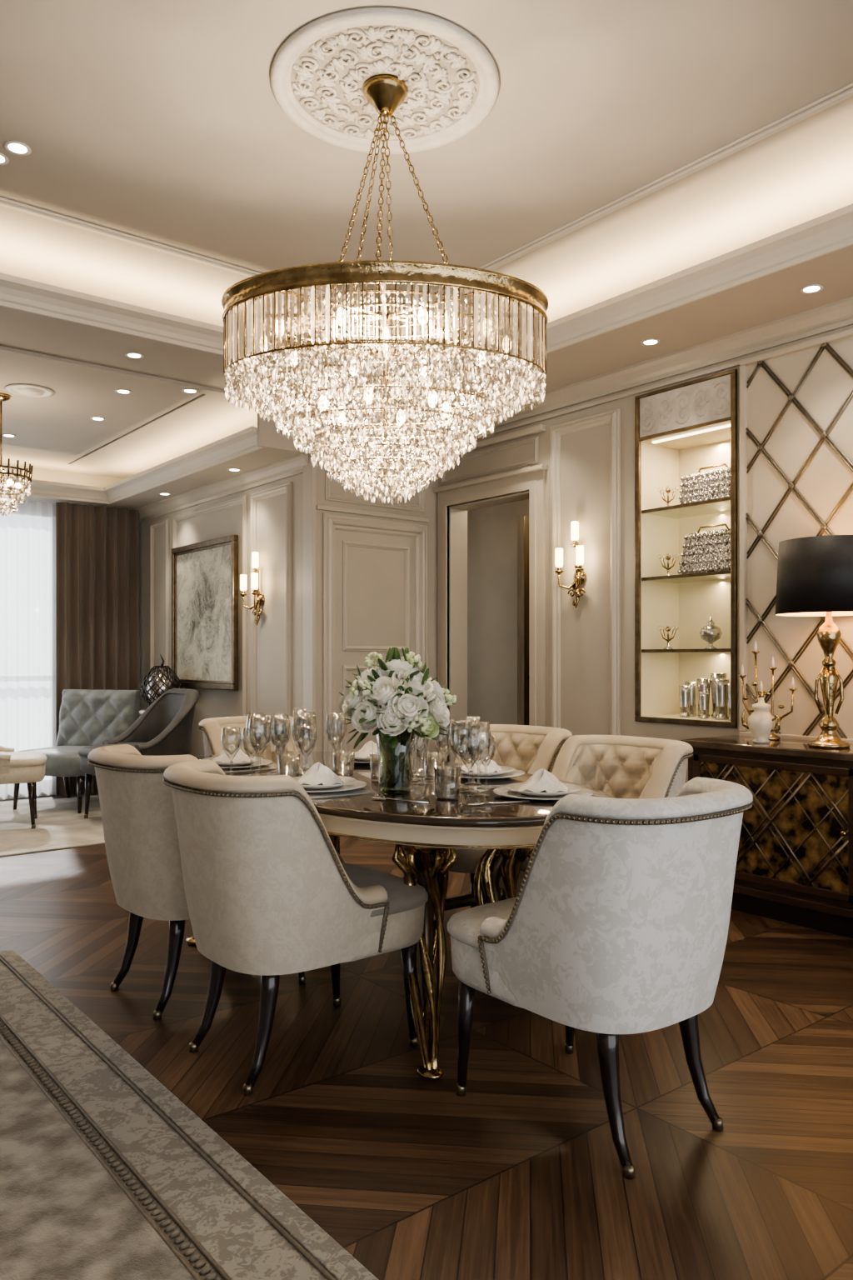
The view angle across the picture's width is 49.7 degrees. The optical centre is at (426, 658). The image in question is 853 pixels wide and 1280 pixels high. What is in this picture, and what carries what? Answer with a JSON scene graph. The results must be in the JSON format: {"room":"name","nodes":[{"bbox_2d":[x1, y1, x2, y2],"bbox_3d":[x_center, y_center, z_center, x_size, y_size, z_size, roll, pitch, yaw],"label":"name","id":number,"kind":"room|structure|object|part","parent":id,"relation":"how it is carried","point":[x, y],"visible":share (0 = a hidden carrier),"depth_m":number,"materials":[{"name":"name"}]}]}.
{"room":"dining room","nodes":[
{"label":"dining room","id":0,"kind":"room"},
{"bbox_2d":[2,463,124,487],"bbox_3d":[-5.190,-0.300,6.701,6.250,3.000,0.150,0,0,-39],"label":"wall","id":1,"kind":"structure","parent":0,"point":[42,474],"depth_m":8.21,"materials":[{"name":"beige paint"}]},
{"bbox_2d":[0,345,314,509],"bbox_3d":[-4.167,-1.535,5.420,6.250,0.350,3.130,0,0,-39],"label":"ceiling","id":2,"kind":"structure","parent":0,"point":[157,423],"depth_m":6.39,"materials":[{"name":"paint"}]},
{"bbox_2d":[4,383,54,397],"bbox_3d":[-2.455,-1.651,5.704,0.290,0.018,0.290,0,0,-39],"label":"ceiling medallion","id":3,"kind":"object","parent":2,"relation":"attached to","point":[21,389],"depth_m":5.67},
{"bbox_2d":[140,472,303,757],"bbox_3d":[-1.753,-0.300,7.526,0.150,3.000,3.150,0,0,-39],"label":"wall","id":4,"kind":"structure","parent":0,"point":[271,512],"depth_m":6.76,"materials":[{"name":"beige paint"}]},
{"bbox_2d":[171,534,238,689],"bbox_3d":[-1.790,-0.345,7.374,0.045,1.170,1.140,0,0,-39],"label":"framed painting","id":5,"kind":"object","parent":4,"relation":"attached to","point":[205,574],"visible":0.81,"depth_m":7.32,"materials":[{"name":"fabric"}]},
{"bbox_2d":[150,453,315,751],"bbox_3d":[-1.619,-0.080,7.213,0.030,2.560,2.805,0,0,-39],"label":"wall molding","id":6,"kind":"object","parent":4,"relation":"attached to","point":[309,470],"depth_m":6.37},
{"bbox_2d":[240,551,264,625],"bbox_3d":[-1.253,-0.504,6.677,0.128,0.531,0.225,0,0,-39],"label":"wall sconce","id":7,"kind":"object","parent":4,"relation":"attached to","point":[255,573],"visible":1,"depth_m":6.68,"materials":[{"name":"gold metal"}]},
{"bbox_2d":[314,408,438,760],"bbox_3d":[-0.372,-0.425,6.517,1.050,3.250,0.150,0,0,-39],"label":"wall","id":8,"kind":"structure","parent":0,"point":[376,577],"depth_m":6.40,"materials":[{"name":"beige paint"}]},
{"bbox_2d":[316,435,429,759],"bbox_3d":[-0.352,-0.250,6.411,0.950,2.500,0.040,0,0,-39],"label":"trim panel","id":9,"kind":"object","parent":8,"relation":"attached to","point":[331,522],"depth_m":6.30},
{"bbox_2d":[0,0,852,425],"bbox_3d":[-0.151,-1.865,1.351,7.450,0.370,8.300,0,0,-39],"label":"ceiling","id":10,"kind":"structure","parent":0,"point":[162,122],"depth_m":3.75,"materials":[{"name":"paint"}]},
{"bbox_2d":[0,153,9,164],"bbox_3d":[-1.722,-1.997,3.680,0.100,0.006,0.100,0,0,-39],"label":"recessed light","id":11,"kind":"object","parent":10,"relation":"in","point":[4,160],"visible":1,"depth_m":3.69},
{"bbox_2d":[2,433,15,437],"bbox_3d":[-3.108,-1.657,6.859,0.100,0.006,0.100,0,0,-39],"label":"recessed light","id":12,"kind":"object","parent":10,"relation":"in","point":[5,434],"visible":0.97,"depth_m":6.85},
{"bbox_2d":[0,392,33,515],"bbox_3d":[-2.685,-1.282,5.816,0.366,0.756,0.370,0,0,-39],"label":"chandelier","id":13,"kind":"object","parent":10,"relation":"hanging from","point":[3,397],"visible":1,"depth_m":5.81,"materials":[{"name":"glass"}]},
{"bbox_2d":[3,140,31,155],"bbox_3d":[-1.602,-1.997,3.609,0.100,0.006,0.100,0,0,-39],"label":"recessed light","id":14,"kind":"object","parent":10,"relation":"in","point":[16,147],"visible":1,"depth_m":3.60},
{"bbox_2d":[0,497,56,799],"bbox_3d":[-4.331,-0.080,7.162,2.867,2.540,0.044,0,0,-39],"label":"sheer curtain","id":15,"kind":"object","parent":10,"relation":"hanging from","point":[27,536],"visible":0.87,"depth_m":7.89,"materials":[{"name":"fabric"}]},
{"bbox_2d":[55,501,139,795],"bbox_3d":[-2.903,-0.080,8.175,0.742,2.540,0.092,0,0,-39],"label":"curtain","id":16,"kind":"object","parent":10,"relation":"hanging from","point":[97,547],"visible":0.64,"depth_m":8.17,"materials":[{"name":"fabric"}]},
{"bbox_2d":[90,416,105,420],"bbox_3d":[-2.273,-1.657,6.374,0.100,0.006,0.100,0,0,-39],"label":"recessed light","id":17,"kind":"object","parent":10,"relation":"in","point":[97,418],"visible":1,"depth_m":6.37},
{"bbox_2d":[115,389,131,394],"bbox_3d":[-1.884,-1.657,5.726,0.100,0.006,0.100,0,0,-39],"label":"recessed light","id":18,"kind":"object","parent":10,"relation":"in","point":[118,391],"visible":1,"depth_m":5.72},
{"bbox_2d":[0,425,263,504],"bbox_3d":[-4.223,-1.423,5.202,5.890,0.125,2.800,0,0,-39],"label":"crown molding","id":19,"kind":"structure","parent":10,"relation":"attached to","point":[244,442],"depth_m":7.20,"materials":[{"name":"paint"}]},
{"bbox_2d":[125,352,144,358],"bbox_3d":[-1.619,-1.677,5.105,0.100,0.006,0.100,0,0,-39],"label":"recessed light","id":20,"kind":"object","parent":10,"relation":"in","point":[132,355],"visible":1,"depth_m":5.10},
{"bbox_2d":[158,492,170,494],"bbox_3d":[-2.163,-1.357,7.614,0.100,0.006,0.100,0,0,-39],"label":"recessed light","id":21,"kind":"object","parent":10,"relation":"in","point":[160,493],"visible":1,"depth_m":7.60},
{"bbox_2d":[182,388,198,393],"bbox_3d":[-1.465,-1.657,5.714,0.100,0.006,0.100,0,0,-39],"label":"recessed light","id":22,"kind":"object","parent":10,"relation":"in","point":[185,390],"visible":1,"depth_m":5.71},
{"bbox_2d":[227,468,241,471],"bbox_3d":[-1.383,-1.357,6.637,0.100,0.006,0.100,0,0,-39],"label":"recessed light","id":23,"kind":"object","parent":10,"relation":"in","point":[228,469],"visible":1,"depth_m":6.62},
{"bbox_2d":[270,6,499,154],"bbox_3d":[-0.143,-1.988,3.225,0.796,0.028,0.796,0,0,23],"label":"ceiling medallion","id":24,"kind":"object","parent":10,"relation":"attached to","point":[319,74],"visible":0.96,"depth_m":3.15,"materials":[{"name":"paint"}]},
{"bbox_2d":[221,74,548,504],"bbox_3d":[-0.143,-1.268,3.225,1.154,1.464,0.759,0,0,0],"label":"crystal chandelier","id":25,"kind":"object","parent":10,"relation":"hanging from","point":[386,92],"visible":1,"depth_m":3.10,"materials":[{"name":"glass"}]},
{"bbox_2d":[0,203,852,397],"bbox_3d":[-0.261,-1.742,0.879,6.690,0.125,7.700,0,0,-39],"label":"crown molding","id":26,"kind":"structure","parent":10,"relation":"attached to","point":[832,232],"depth_m":4.53,"materials":[{"name":"paint"}]},
{"bbox_2d":[0,82,852,313],"bbox_3d":[-0.333,-1.993,0.585,6.210,0.014,7.330,0,0,-39],"label":"crown molding","id":27,"kind":"structure","parent":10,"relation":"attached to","point":[842,97],"depth_m":4.12,"materials":[{"name":"paint"}]},
{"bbox_2d":[640,338,659,345],"bbox_3d":[1.189,-1.677,4.890,0.100,0.006,0.100,0,0,-39],"label":"recessed light","id":28,"kind":"object","parent":10,"relation":"in","point":[651,342],"visible":1,"depth_m":4.89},
{"bbox_2d":[800,284,824,293],"bbox_3d":[1.750,-1.677,4.187,0.100,0.006,0.100,0,0,-39],"label":"recessed light","id":29,"kind":"object","parent":10,"relation":"in","point":[812,288],"visible":1,"depth_m":4.18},
{"bbox_2d":[0,792,852,1279],"bbox_3d":[-0.590,1.250,3.304,9.200,0.100,11.900,0,0,-39],"label":"floor","id":30,"kind":"structure","parent":0,"point":[518,1176],"depth_m":2.50,"materials":[{"name":"brown wood"}]},
{"bbox_2d":[0,795,104,857],"bbox_3d":[-3.605,1.193,6.079,3.950,0.014,2.100,0,0,-39],"label":"living room rug","id":31,"kind":"object","parent":30,"relation":"on","point":[59,825],"visible":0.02,"depth_m":6.48,"materials":[{"name":"carpet"}]},
{"bbox_2d":[0,745,46,828],"bbox_3d":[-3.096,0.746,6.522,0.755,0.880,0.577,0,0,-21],"label":"ottoman","id":32,"kind":"object","parent":31,"relation":"on","point":[28,767],"visible":1,"depth_m":6.40,"materials":[{"name":"fabric"}]},
{"bbox_2d":[13,689,139,813],"bbox_3d":[-2.848,0.728,7.456,0.720,0.924,0.774,0,0,17],"label":"settee","id":33,"kind":"object","parent":31,"relation":"on","point":[87,717],"visible":0.75,"depth_m":7.64,"materials":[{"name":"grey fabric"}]},
{"bbox_2d":[78,688,199,818],"bbox_3d":[-2.136,0.711,6.898,0.815,0.950,0.623,0,0,-44],"label":"barrel armchair","id":34,"kind":"object","parent":31,"relation":"on","point":[165,727],"visible":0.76,"depth_m":6.90,"materials":[{"name":"grey fabric"}]},
{"bbox_2d":[0,949,378,1279],"bbox_3d":[-1.315,1.189,0.549,3.430,0.022,5.500,0,0,-39],"label":"area rug","id":35,"kind":"object","parent":30,"relation":"on","point":[106,1173],"visible":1,"depth_m":2.09,"materials":[{"name":"carpet"}]},
{"bbox_2d":[87,744,305,1019],"bbox_3d":[-0.825,0.760,3.371,0.757,0.880,0.600,0,0,-41],"label":"dining chair","id":36,"kind":"object","parent":30,"relation":"on","point":[140,831],"visible":0.56,"depth_m":3.07,"materials":[{"name":"fabric"}]},
{"bbox_2d":[198,715,339,854],"bbox_3d":[-0.819,0.760,4.838,0.601,0.880,0.758,0,0,-44],"label":"dining chair","id":37,"kind":"object","parent":30,"relation":"on","point":[212,728],"visible":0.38,"depth_m":5.03,"materials":[{"name":"fabric"}]},
{"bbox_2d":[163,759,428,1095],"bbox_3d":[-0.406,0.760,2.837,0.757,0.880,0.600,0,0,-39],"label":"dining chair","id":38,"kind":"object","parent":30,"relation":"on","point":[269,893],"visible":1,"depth_m":2.56,"materials":[{"name":"fabric"}]},
{"bbox_2d":[185,750,613,1079],"bbox_3d":[-0.231,0.820,3.463,1.128,0.760,2.138,0,0,-39],"label":"dining table","id":39,"kind":"object","parent":30,"relation":"on","point":[430,833],"visible":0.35,"depth_m":2.81,"materials":[{"name":"paint"}]},
{"bbox_2d":[220,726,241,775],"bbox_3d":[-0.702,0.345,3.316,0.076,0.190,0.076,0,0,-39],"label":"water goblet","id":40,"kind":"object","parent":39,"relation":"on","point":[223,728],"visible":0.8,"depth_m":3.31,"materials":[{"name":"clear glass"}]},
{"bbox_2d":[200,744,278,773],"bbox_3d":[-0.785,0.393,3.724,0.320,0.094,0.330,0,0,-32],"label":"place setting","id":41,"kind":"object","parent":39,"relation":"on","point":[241,762],"visible":0.79,"depth_m":3.67,"materials":[{"name":"white ceramic"}]},
{"bbox_2d":[241,726,261,774],"bbox_3d":[-0.640,0.347,3.366,0.075,0.187,0.075,0,0,-39],"label":"water goblet","id":42,"kind":"object","parent":39,"relation":"on","point":[243,728],"visible":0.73,"depth_m":3.36,"materials":[{"name":"clear glass"}]},
{"bbox_2d":[245,713,268,775],"bbox_3d":[-0.637,0.324,3.458,0.083,0.233,0.083,0,0,-39],"label":"wine glass","id":43,"kind":"object","parent":39,"relation":"on","point":[248,714],"visible":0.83,"depth_m":3.45,"materials":[{"name":"glass"}]},
{"bbox_2d":[248,715,271,775],"bbox_3d":[-0.593,0.323,3.276,0.084,0.234,0.084,0,0,-39],"label":"wine glass","id":44,"kind":"object","parent":39,"relation":"on","point":[252,717],"visible":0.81,"depth_m":3.26,"materials":[{"name":"glass"}]},
{"bbox_2d":[270,725,287,772],"bbox_3d":[-0.574,0.349,3.572,0.072,0.181,0.072,0,0,-39],"label":"water goblet","id":45,"kind":"object","parent":39,"relation":"on","point":[271,725],"visible":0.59,"depth_m":3.56,"materials":[{"name":"clear glass"}]},
{"bbox_2d":[271,713,287,775],"bbox_3d":[-0.555,0.325,3.485,0.061,0.230,0.060,0,0,-39],"label":"champagne flute","id":46,"kind":"object","parent":39,"relation":"on","point":[274,714],"visible":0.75,"depth_m":3.48,"materials":[{"name":"clear glass"}]},
{"bbox_2d":[268,715,290,754],"bbox_3d":[-0.543,0.325,3.405,0.082,0.230,0.082,0,0,-39],"label":"wine glass","id":47,"kind":"object","parent":39,"relation":"on","point":[271,716],"visible":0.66,"depth_m":3.39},
{"bbox_2d":[277,753,299,776],"bbox_3d":[-0.492,0.392,3.293,0.080,0.095,0.080,0,0,-39],"label":"glass tumbler","id":48,"kind":"object","parent":39,"relation":"on","point":[280,757],"visible":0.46,"depth_m":3.27,"materials":[{"name":"glass"}]},
{"bbox_2d":[291,707,307,770],"bbox_3d":[-0.502,0.318,3.643,0.064,0.244,0.063,0,0,-39],"label":"champagne flute","id":49,"kind":"object","parent":39,"relation":"on","point":[294,708],"visible":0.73,"depth_m":3.63,"materials":[{"name":"clear glass"}]},
{"bbox_2d":[291,715,312,774],"bbox_3d":[-0.479,0.329,3.533,0.079,0.222,0.079,0,0,-39],"label":"wine glass","id":50,"kind":"object","parent":39,"relation":"on","point":[294,716],"visible":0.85,"depth_m":3.52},
{"bbox_2d":[295,725,316,772],"bbox_3d":[-0.440,0.343,3.372,0.078,0.194,0.078,0,0,-39],"label":"water goblet","id":51,"kind":"object","parent":39,"relation":"on","point":[298,726],"visible":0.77,"depth_m":3.36,"materials":[{"name":"clear glass"}]},
{"bbox_2d":[297,711,316,767],"bbox_3d":[-0.485,0.329,3.733,0.079,0.222,0.079,0,0,-39],"label":"wine glass","id":52,"kind":"object","parent":39,"relation":"on","point":[313,712],"visible":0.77,"depth_m":3.72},
{"bbox_2d":[293,762,377,799],"bbox_3d":[-0.359,0.393,3.079,0.320,0.094,0.330,0,0,-34],"label":"place setting","id":53,"kind":"object","parent":39,"relation":"on","point":[319,782],"visible":0.88,"depth_m":3.03,"materials":[{"name":"white ceramic"}]},
{"bbox_2d":[325,712,346,774],"bbox_3d":[-0.346,0.325,3.511,0.083,0.231,0.083,0,0,-39],"label":"wine glass","id":54,"kind":"object","parent":39,"relation":"on","point":[328,713],"visible":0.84,"depth_m":3.50,"materials":[{"name":"glass"}]},
{"bbox_2d":[330,713,344,770],"bbox_3d":[-0.354,0.329,3.633,0.059,0.222,0.058,0,0,-39],"label":"champagne flute","id":55,"kind":"object","parent":39,"relation":"on","point":[332,714],"visible":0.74,"depth_m":3.63,"materials":[{"name":"clear glass"}]},
{"bbox_2d":[332,750,354,777],"bbox_3d":[-0.304,0.392,3.378,0.081,0.097,0.081,0,0,-39],"label":"glass tumbler","id":56,"kind":"object","parent":39,"relation":"on","point":[352,755],"visible":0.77,"depth_m":3.36,"materials":[{"name":"glass"}]},
{"bbox_2d":[337,740,409,764],"bbox_3d":[-0.235,0.395,3.933,0.320,0.090,0.320,0,0,33],"label":"place setting","id":57,"kind":"object","parent":39,"relation":"on","point":[362,756],"visible":0.61,"depth_m":3.89,"materials":[{"name":"fabric"}]},
{"bbox_2d":[370,752,389,783],"bbox_3d":[-0.159,0.389,3.277,0.086,0.103,0.086,0,0,-39],"label":"glass tumbler","id":58,"kind":"object","parent":39,"relation":"on","point":[372,757],"visible":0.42,"depth_m":3.26,"materials":[{"name":"glass"}]},
{"bbox_2d":[338,646,456,794],"bbox_3d":[-0.093,0.201,3.030,0.387,0.478,0.380,0,0,-9],"label":"flower vase","id":59,"kind":"object","parent":39,"relation":"on","point":[395,697],"visible":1,"depth_m":2.94,"materials":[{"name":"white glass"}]},
{"bbox_2d":[371,796,429,804],"bbox_3d":[-0.082,0.435,2.827,0.202,0.009,0.022,0,0,29],"label":"spoon","id":60,"kind":"object","parent":39,"relation":"on","point":[375,797],"visible":1,"depth_m":2.82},
{"bbox_2d":[402,736,421,781],"bbox_3d":[-0.056,0.322,3.308,0.084,0.236,0.084,0,0,-39],"label":"wine glass","id":61,"kind":"object","parent":39,"relation":"on","point":[420,738],"visible":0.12,"depth_m":3.30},
{"bbox_2d":[406,737,425,776],"bbox_3d":[-0.040,0.329,3.448,0.080,0.223,0.080,0,0,-39],"label":"wine glass","id":62,"kind":"object","parent":39,"relation":"on","point":[423,739],"visible":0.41,"depth_m":3.44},
{"bbox_2d":[413,738,428,771],"bbox_3d":[-0.024,0.349,3.589,0.073,0.183,0.073,0,0,-39],"label":"water goblet","id":63,"kind":"object","parent":39,"relation":"on","point":[426,742],"visible":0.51,"depth_m":3.58,"materials":[{"name":"clear glass"}]},
{"bbox_2d":[413,735,431,784],"bbox_3d":[-0.015,0.318,3.225,0.064,0.243,0.063,0,0,-39],"label":"champagne flute","id":64,"kind":"object","parent":39,"relation":"on","point":[428,740],"visible":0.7,"depth_m":3.22,"materials":[{"name":"clear glass"}]},
{"bbox_2d":[423,751,444,779],"bbox_3d":[0.029,0.392,3.362,0.080,0.095,0.080,0,0,-39],"label":"glass tumbler","id":65,"kind":"object","parent":39,"relation":"on","point":[442,757],"visible":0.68,"depth_m":3.34,"materials":[{"name":"glass"}]},
{"bbox_2d":[435,719,456,784],"bbox_3d":[0.066,0.328,3.252,0.080,0.224,0.080,0,0,-39],"label":"wine glass","id":66,"kind":"object","parent":39,"relation":"on","point":[453,720],"visible":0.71,"depth_m":3.24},
{"bbox_2d":[434,765,460,801],"bbox_3d":[0.066,0.390,2.867,0.084,0.100,0.084,0,0,-39],"label":"glass tumbler","id":67,"kind":"object","parent":39,"relation":"on","point":[437,771],"visible":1,"depth_m":2.85,"materials":[{"name":"glass"}]},
{"bbox_2d":[448,720,472,789],"bbox_3d":[0.114,0.326,3.111,0.082,0.228,0.082,0,0,-39],"label":"wine glass","id":68,"kind":"object","parent":39,"relation":"on","point":[451,722],"visible":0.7,"depth_m":3.10,"materials":[{"name":"glass"}]},
{"bbox_2d":[457,734,480,793],"bbox_3d":[0.141,0.345,3.030,0.076,0.190,0.076,0,0,-39],"label":"water goblet","id":69,"kind":"object","parent":39,"relation":"on","point":[461,735],"visible":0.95,"depth_m":3.02,"materials":[{"name":"clear glass"}]},
{"bbox_2d":[464,716,481,784],"bbox_3d":[0.163,0.323,3.226,0.062,0.235,0.061,0,0,-39],"label":"champagne flute","id":70,"kind":"object","parent":39,"relation":"on","point":[467,717],"visible":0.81,"depth_m":3.22,"materials":[{"name":"clear glass"}]},
{"bbox_2d":[465,721,491,797],"bbox_3d":[0.167,0.323,2.948,0.084,0.235,0.084,0,0,-39],"label":"wine glass","id":71,"kind":"object","parent":39,"relation":"on","point":[469,722],"visible":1,"depth_m":2.94,"materials":[{"name":"glass"}]},
{"bbox_2d":[444,752,525,779],"bbox_3d":[0.208,0.395,3.442,0.320,0.090,0.320,0,0,17],"label":"place setting","id":72,"kind":"object","parent":39,"relation":"on","point":[495,771],"visible":0.83,"depth_m":3.40,"materials":[{"name":"ceramic"}]},
{"bbox_2d":[475,734,496,789],"bbox_3d":[0.202,0.350,3.130,0.072,0.180,0.072,0,0,-39],"label":"water goblet","id":73,"kind":"object","parent":39,"relation":"on","point":[493,736],"visible":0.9,"depth_m":3.12,"materials":[{"name":"clear glass"}]},
{"bbox_2d":[467,800,529,805],"bbox_3d":[0.218,0.435,2.772,0.202,0.009,0.022,0,0,-17],"label":"spoon","id":74,"kind":"object","parent":39,"relation":"on","point":[514,802],"visible":1,"depth_m":2.77,"materials":[{"name":"metal"}]},
{"bbox_2d":[493,768,594,800],"bbox_3d":[0.373,0.395,2.947,0.320,0.090,0.320,0,0,-17],"label":"place setting","id":75,"kind":"object","parent":39,"relation":"on","point":[542,785],"visible":1,"depth_m":2.91,"materials":[{"name":"ceramic"}]},
{"bbox_2d":[399,724,572,908],"bbox_3d":[0.273,0.760,4.134,0.758,0.880,0.601,0,0,-41],"label":"dining chair","id":76,"kind":"object","parent":30,"relation":"on","point":[529,749],"visible":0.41,"depth_m":4.29,"materials":[{"name":"fabric"}]},
{"bbox_2d":[499,735,693,899],"bbox_3d":[0.632,0.760,3.523,0.758,0.880,0.601,0,0,-39],"label":"dining chair","id":77,"kind":"object","parent":30,"relation":"on","point":[620,767],"visible":0.41,"depth_m":3.71,"materials":[{"name":"fabric"}]},
{"bbox_2d":[447,776,753,1179],"bbox_3d":[0.449,0.760,2.442,0.604,0.880,0.758,0,0,-39],"label":"dining chair","id":78,"kind":"object","parent":30,"relation":"on","point":[617,922],"visible":1,"depth_m":2.16,"materials":[{"name":"fabric"}]},
{"bbox_2d":[680,735,852,938],"bbox_3d":[1.982,0.800,3.982,0.474,0.800,1.790,0,0,-39],"label":"sideboard","id":79,"kind":"object","parent":30,"relation":"on","point":[795,860],"visible":0.71,"depth_m":4.11,"materials":[{"name":"wood"}]},
{"bbox_2d":[740,692,780,743],"bbox_3d":[1.581,0.281,4.367,0.165,0.239,0.130,0,0,14],"label":"ceramic jar","id":80,"kind":"object","parent":79,"relation":"on","point":[761,723],"visible":1,"depth_m":4.33,"materials":[{"name":"ceramic"}]},
{"bbox_2d":[739,640,797,739],"bbox_3d":[1.685,0.155,4.557,0.110,0.489,0.313,0,0,-39],"label":"candelabra","id":81,"kind":"object","parent":79,"relation":"on","point":[773,737],"visible":0.57,"depth_m":4.54,"materials":[{"name":"gold metal"}]},
{"bbox_2d":[775,535,852,748],"bbox_3d":[1.819,-0.065,4.165,0.456,0.930,0.456,0,0,-39],"label":"table lamp","id":82,"kind":"object","parent":79,"relation":"on","point":[815,574],"visible":1,"depth_m":4.05,"materials":[{"name":"gold metal"}]},
{"bbox_3d":[-2.174,0.812,7.580,0.370,0.775,0.370,0,0,-39],"label":"round side table","id":83,"kind":"object","parent":30,"relation":"on","visible":0},
{"bbox_2d":[140,654,181,705],"bbox_3d":[-2.182,0.197,7.574,0.327,0.466,0.332,0,0,-39],"label":"vase","id":84,"kind":"object","parent":83,"relation":"on","point":[159,680],"visible":0.69,"depth_m":7.48,"materials":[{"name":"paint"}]},
{"bbox_2d":[467,499,529,729],"bbox_3d":[0.465,-0.100,7.472,1.150,2.600,3.300,0,0,-39],"label":"wall","id":85,"kind":"structure","parent":0,"point":[492,530],"depth_m":8.09,"materials":[{"name":"paint"}]},
{"bbox_2d":[517,515,529,725],"bbox_3d":[0.928,0.050,7.261,0.470,2.300,0.128,0,0,-39],"label":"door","id":86,"kind":"structure","parent":85,"relation":"in","point":[522,527],"depth_m":7.13,"materials":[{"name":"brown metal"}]},
{"bbox_2d":[438,325,852,782],"bbox_3d":[2.671,-0.425,3.667,0.150,3.250,8.400,0,0,-39],"label":"wall","id":87,"kind":"structure","parent":0,"point":[585,454],"depth_m":5.61,"materials":[{"name":"beige paint"}]},
{"bbox_2d":[433,424,547,762],"bbox_3d":[0.474,-0.150,6.379,0.220,2.700,1.100,0,0,-39],"label":"door frame","id":88,"kind":"structure","parent":87,"relation":"attached to","point":[454,501],"depth_m":6.51,"materials":[{"name":"wood"}]},
{"bbox_2d":[134,296,852,522],"bbox_3d":[1.232,-1.470,4.439,1.135,0.420,11.400,0,0,-39],"label":"trim","id":89,"kind":"structure","parent":87,"relation":"attached to","point":[839,314],"depth_m":5.42,"materials":[{"name":"paint"}]},
{"bbox_3d":[1.232,-1.470,4.439,1.135,0.420,11.400,0,0,-39],"label":"wall cornice","id":90,"kind":"part","parent":89,"relation":"part of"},
{"bbox_2d":[555,520,586,608],"bbox_3d":[0.902,-0.574,5.659,0.128,0.531,0.225,0,0,-39],"label":"wall sconce","id":91,"kind":"object","parent":87,"relation":"attached to","point":[579,577],"visible":1,"depth_m":5.66,"materials":[{"name":"gold metal"}]},
{"bbox_2d":[550,407,620,735],"bbox_3d":[2.380,-0.265,3.883,0.035,2.430,5.100,0,0,-39],"label":"trim panel","id":92,"kind":"object","parent":87,"relation":"attached to","point":[612,417],"depth_m":5.51,"materials":[{"name":"wood"}]},
{"bbox_2d":[635,368,737,727],"bbox_3d":[1.570,-0.578,5.214,0.400,1.885,0.660,0,0,-39],"label":"display cabinet","id":93,"kind":"object","parent":87,"relation":"attached to","point":[682,429],"visible":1,"depth_m":5.35,"materials":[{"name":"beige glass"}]},
{"bbox_2d":[657,625,679,649],"bbox_3d":[1.409,-0.119,5.360,0.116,0.138,0.121,0,0,-39],"label":"ornament","id":94,"kind":"object","parent":93,"relation":"in","point":[667,628],"visible":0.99,"depth_m":5.35,"materials":[{"name":"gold metal"}]},
{"bbox_2d":[657,553,679,575],"bbox_3d":[1.409,-0.534,5.360,0.116,0.138,0.121,0,0,-39],"label":"ornament","id":95,"kind":"object","parent":93,"relation":"in","point":[667,557],"visible":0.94,"depth_m":5.35,"materials":[{"name":"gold metal"}]},
{"bbox_2d":[657,485,679,506],"bbox_3d":[1.409,-0.924,5.360,0.116,0.138,0.121,0,0,-39],"label":"ornament","id":96,"kind":"object","parent":93,"relation":"in","point":[667,491],"visible":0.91,"depth_m":5.35,"materials":[{"name":"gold metal"}]},
{"bbox_2d":[679,685,690,717],"bbox_3d":[1.470,0.245,5.243,0.065,0.180,0.065,0,0,-39],"label":"tumbler","id":97,"kind":"object","parent":93,"relation":"in","point":[685,691],"visible":1,"depth_m":5.22,"materials":[{"name":"glass"}]},
{"bbox_2d":[685,681,697,716],"bbox_3d":[1.530,0.235,5.329,0.072,0.200,0.072,0,0,-39],"label":"tumbler","id":98,"kind":"object","parent":93,"relation":"in","point":[693,685],"visible":0.7,"depth_m":5.30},
{"bbox_2d":[696,678,710,717],"bbox_3d":[1.577,0.225,5.238,0.079,0.220,0.079,0,0,-39],"label":"tumbler","id":99,"kind":"object","parent":93,"relation":"in","point":[703,684],"visible":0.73,"depth_m":5.21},
{"bbox_2d":[677,523,730,574],"bbox_3d":[1.588,-0.603,5.119,0.148,0.276,0.389,0,0,-39],"label":"handbag","id":100,"kind":"object","parent":93,"relation":"on","point":[706,551],"visible":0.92,"depth_m":5.08,"materials":[{"name":"silver metal"}]},
{"bbox_2d":[699,691,709,719],"bbox_3d":[1.542,0.260,5.121,0.054,0.150,0.054,0,0,-39],"label":"tumbler","id":101,"kind":"object","parent":93,"relation":"in","point":[703,696],"visible":1,"depth_m":5.10,"materials":[{"name":"glass"}]},
{"bbox_2d":[678,463,730,504],"bbox_3d":[1.588,-0.963,5.119,0.130,0.216,0.396,0,0,-39],"label":"clutch bag","id":102,"kind":"object","parent":93,"relation":"in","point":[713,484],"visible":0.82,"depth_m":5.09,"materials":[{"name":"silver metal"}]},
{"bbox_2d":[700,615,722,649],"bbox_3d":[1.587,-0.142,5.144,0.124,0.185,0.124,0,0,-39],"label":"urn","id":103,"kind":"object","parent":93,"relation":"in","point":[710,633],"visible":0.9,"depth_m":5.11,"materials":[{"name":"metal"}]},
{"bbox_2d":[710,673,727,717],"bbox_3d":[1.651,0.210,5.208,0.090,0.250,0.090,0,0,-39],"label":"tumbler","id":104,"kind":"object","parent":93,"relation":"in","point":[713,676],"visible":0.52,"depth_m":5.19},
{"bbox_2d":[715,679,729,719],"bbox_3d":[1.620,0.225,5.055,0.079,0.220,0.079,0,0,-39],"label":"tumbler","id":105,"kind":"object","parent":93,"relation":"in","point":[721,685],"visible":0.95,"depth_m":5.03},
{"bbox_2d":[727,683,730,720],"bbox_3d":[1.661,0.235,4.972,0.072,0.200,0.072,0,0,-39],"label":"tumbler","id":106,"kind":"object","parent":93,"relation":"in","point":[728,684],"visible":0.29,"depth_m":4.96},
{"bbox_2d":[740,328,852,743],"bbox_3d":[2.269,-0.570,4.018,0.040,1.960,2.010,0,0,-39],"label":"wall panel","id":107,"kind":"object","parent":87,"relation":"attached to","point":[797,401],"visible":0.81,"depth_m":4.60,"materials":[{"name":"brown metal"}]}
]}

